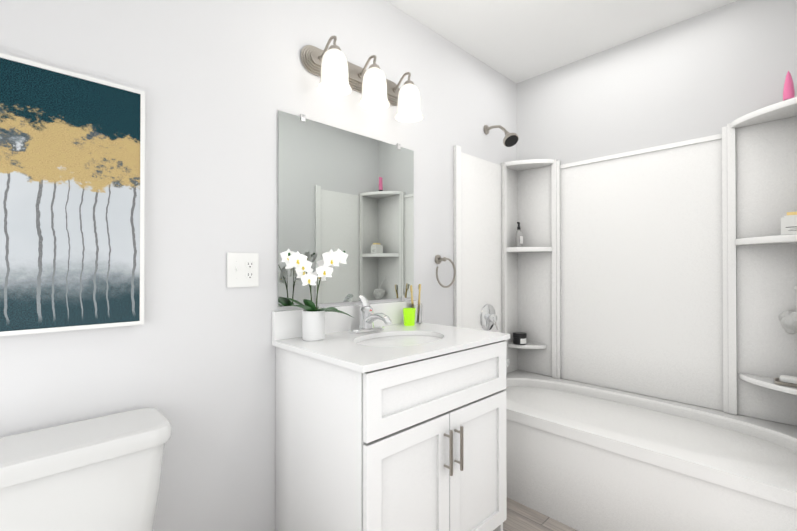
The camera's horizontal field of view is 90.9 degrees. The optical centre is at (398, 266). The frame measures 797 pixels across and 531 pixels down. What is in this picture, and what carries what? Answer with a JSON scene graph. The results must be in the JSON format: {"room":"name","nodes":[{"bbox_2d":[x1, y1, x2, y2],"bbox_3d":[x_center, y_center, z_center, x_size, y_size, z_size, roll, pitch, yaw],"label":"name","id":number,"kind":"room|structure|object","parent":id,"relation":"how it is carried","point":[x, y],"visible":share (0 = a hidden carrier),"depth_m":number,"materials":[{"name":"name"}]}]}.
{"room":"bathroom","nodes":[
{"label":"bathroom","id":0,"kind":"room"},
{"bbox_2d":[0,0,516,530],"bbox_3d":[-0.328,-0.071,1.737,3.340,2.480,0.100,0,-1,-44],"label":"wall","id":1,"kind":"structure","parent":0,"point":[192,356],"depth_m":1.38,"materials":[{"name":"white paint"}]},
{"bbox_2d":[0,53,144,335],"bbox_3d":[-0.990,-0.181,1.010,0.568,0.710,0.031,0,-1,-44],"label":"painting","id":2,"kind":"object","parent":1,"relation":"attached to","point":[72,170],"visible":1,"depth_m":1.08,"materials":[{"name":"fabric"}]},
{"bbox_2d":[227,252,258,286],"bbox_3d":[-0.563,0.011,1.428,0.114,0.124,0.015,0,-1,-44],"label":"outlet","id":3,"kind":"object","parent":1,"relation":"attached to","point":[242,269],"visible":1,"depth_m":1.43,"materials":[{"name":"white plastic"}]},
{"bbox_2d":[278,110,413,306],"bbox_3d":[-0.194,-0.225,1.787,0.755,0.792,0.010,0,-1,-44],"label":"mirror","id":4,"kind":"object","parent":1,"relation":"attached to","point":[351,194],"visible":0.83,"depth_m":1.74,"materials":[{"name":"clear glass"}]},
{"bbox_2d":[300,35,422,122],"bbox_3d":[-0.126,-0.813,1.724,0.569,0.217,0.200,0,-1,-44],"label":"sconce","id":5,"kind":"object","parent":1,"relation":"attached to","point":[335,70],"visible":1,"depth_m":1.66,"materials":[{"name":"white glass"}]},
{"bbox_2d":[435,255,455,287],"bbox_3d":[0.249,0.025,2.173,0.166,0.183,0.061,0,-1,-44],"label":"towel ring","id":6,"kind":"object","parent":1,"relation":"attached to","point":[438,259],"visible":1,"depth_m":2.17,"materials":[{"name":"silver metal"}]},
{"bbox_2d":[484,125,518,146],"bbox_3d":[0.631,-0.822,2.428,0.096,0.180,0.229,0,-1,-44],"label":"shower head","id":7,"kind":"object","parent":1,"relation":"attached to","point":[510,139],"visible":1,"depth_m":2.38},
{"bbox_2d":[503,497,577,530],"bbox_3d":[0.232,1.195,1.144,3.340,0.060,1.720,0,-1,-44],"label":"floor","id":8,"kind":"structure","parent":0,"point":[520,517],"depth_m":1.80,"materials":[{"name":"brown wood"}]},
{"bbox_2d":[0,408,171,530],"bbox_3d":[-0.674,0.794,0.799,0.468,0.737,0.735,0,-1,-44],"label":"toilet","id":9,"kind":"object","parent":8,"relation":"on","point":[102,473],"visible":0.98,"depth_m":0.96,"materials":[{"name":"white ceramic"}]},
{"bbox_2d":[272,300,509,530],"bbox_3d":[0.002,0.670,1.568,0.790,0.995,0.588,0,-1,-44],"label":"bathroom vanity","id":10,"kind":"object","parent":8,"relation":"on","point":[396,424],"visible":0.98,"depth_m":1.35,"materials":[{"name":"paint"}]},
{"bbox_2d":[280,248,353,340],"bbox_3d":[-0.308,0.104,1.518,0.275,0.356,0.212,0,-1,-44],"label":"orchid pot","id":11,"kind":"object","parent":10,"relation":"on","point":[313,322],"visible":1,"depth_m":1.49,"materials":[{"name":"white"}]},
{"bbox_2d":[348,295,391,333],"bbox_3d":[-0.102,0.204,1.687,0.186,0.158,0.197,0,-1,-44],"label":"faucet","id":12,"kind":"object","parent":10,"relation":"on","point":[368,316],"visible":1,"depth_m":1.70,"materials":[{"name":"silver metal"}]},
{"bbox_2d":[403,308,415,325],"bbox_3d":[0.052,0.243,1.909,0.062,0.082,0.062,0,-1,-44],"label":"cup","id":13,"kind":"object","parent":10,"relation":"on","point":[409,316],"visible":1,"depth_m":1.88,"materials":[{"name":"green plastic"}]},
{"bbox_2d":[409,284,421,323],"bbox_3d":[0.087,0.186,1.981,0.086,0.197,0.064,0,-1,-44],"label":"toothbrush","id":14,"kind":"object","parent":10,"relation":"on","point":[418,313],"visible":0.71,"depth_m":1.96,"materials":[{"name":"white"}]},
{"bbox_2d":[504,370,796,530],"bbox_3d":[1.091,0.945,1.968,0.758,0.450,1.516,0,-1,-44],"label":"bathtub","id":15,"kind":"object","parent":8,"relation":"on","point":[580,456],"visible":0.75,"depth_m":1.70,"materials":[{"name":"ceramic"}]},
{"bbox_2d":[453,97,796,425],"bbox_3d":[1.104,0.006,1.987,0.720,1.425,1.516,0,-1,-44],"label":"tub surround","id":16,"kind":"object","parent":15,"relation":"on","point":[667,271],"visible":1,"depth_m":2.18,"materials":[{"name":"plastic"}]},
{"bbox_2d":[480,304,498,330],"bbox_3d":[0.593,0.323,2.485,0.170,0.170,0.065,0,-1,-44],"label":"shower valve","id":17,"kind":"object","parent":16,"relation":"attached to","point":[488,318],"visible":1,"depth_m":2.48,"materials":[{"name":"silver metal"}]},
{"bbox_2d":[516,222,522,246],"bbox_3d":[0.817,-0.217,2.660,0.039,0.172,0.040,0,-1,-44],"label":"spray bottle","id":18,"kind":"object","parent":16,"relation":"on","point":[519,239],"visible":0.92,"depth_m":2.65,"materials":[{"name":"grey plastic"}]},
{"bbox_2d":[513,332,526,344],"bbox_3d":[0.816,0.482,2.642,0.090,0.074,0.090,0,-1,-44],"label":"jar","id":19,"kind":"object","parent":16,"relation":"on","point":[519,338],"visible":1,"depth_m":2.61,"materials":[{"name":"black glass"}]},
{"bbox_2d":[774,375,796,387],"bbox_3d":[1.711,0.496,1.700,0.094,0.034,0.124,0,-1,-44],"label":"soap dish","id":20,"kind":"object","parent":16,"relation":"on","point":[786,380],"visible":1,"depth_m":1.70,"materials":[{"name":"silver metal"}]},
{"bbox_2d":[778,286,796,333],"bbox_3d":[1.745,0.190,1.717,0.137,0.210,0.119,0,-1,-44],"label":"bath pouf","id":21,"kind":"object","parent":16,"relation":"hanging from","point":[788,320],"visible":1,"depth_m":1.70,"materials":[{"name":"grey"}]},
{"bbox_2d":[783,71,794,100],"bbox_3d":[1.723,-0.783,1.732,0.045,0.150,0.038,0,-1,-44],"label":"tube","id":22,"kind":"object","parent":16,"relation":"on","point":[788,91],"visible":0.56,"depth_m":1.72,"materials":[{"name":"pink plastic"}]},
{"bbox_2d":[781,212,796,234],"bbox_3d":[1.708,-0.186,1.693,0.080,0.097,0.080,0,-1,-44],"label":"jar","id":23,"kind":"object","parent":16,"relation":"on","point":[789,223],"visible":0.96,"depth_m":1.68,"materials":[{"name":"white ceramic"}]},
{"bbox_2d":[386,0,736,83],"bbox_3d":[0.232,-1.345,1.160,3.340,0.060,1.720,0,-1,-44],"label":"ceiling","id":24,"kind":"structure","parent":0,"point":[516,41],"depth_m":2.12,"materials":[{"name":"white paint"}]},
{"bbox_2d":[516,0,796,164],"bbox_3d":[1.437,-0.068,2.236,0.100,2.480,1.620,0,-1,-44],"label":"wall","id":25,"kind":"structure","parent":0,"point":[711,72],"depth_m":2.15,"materials":[{"name":"white paint"}]}
]}

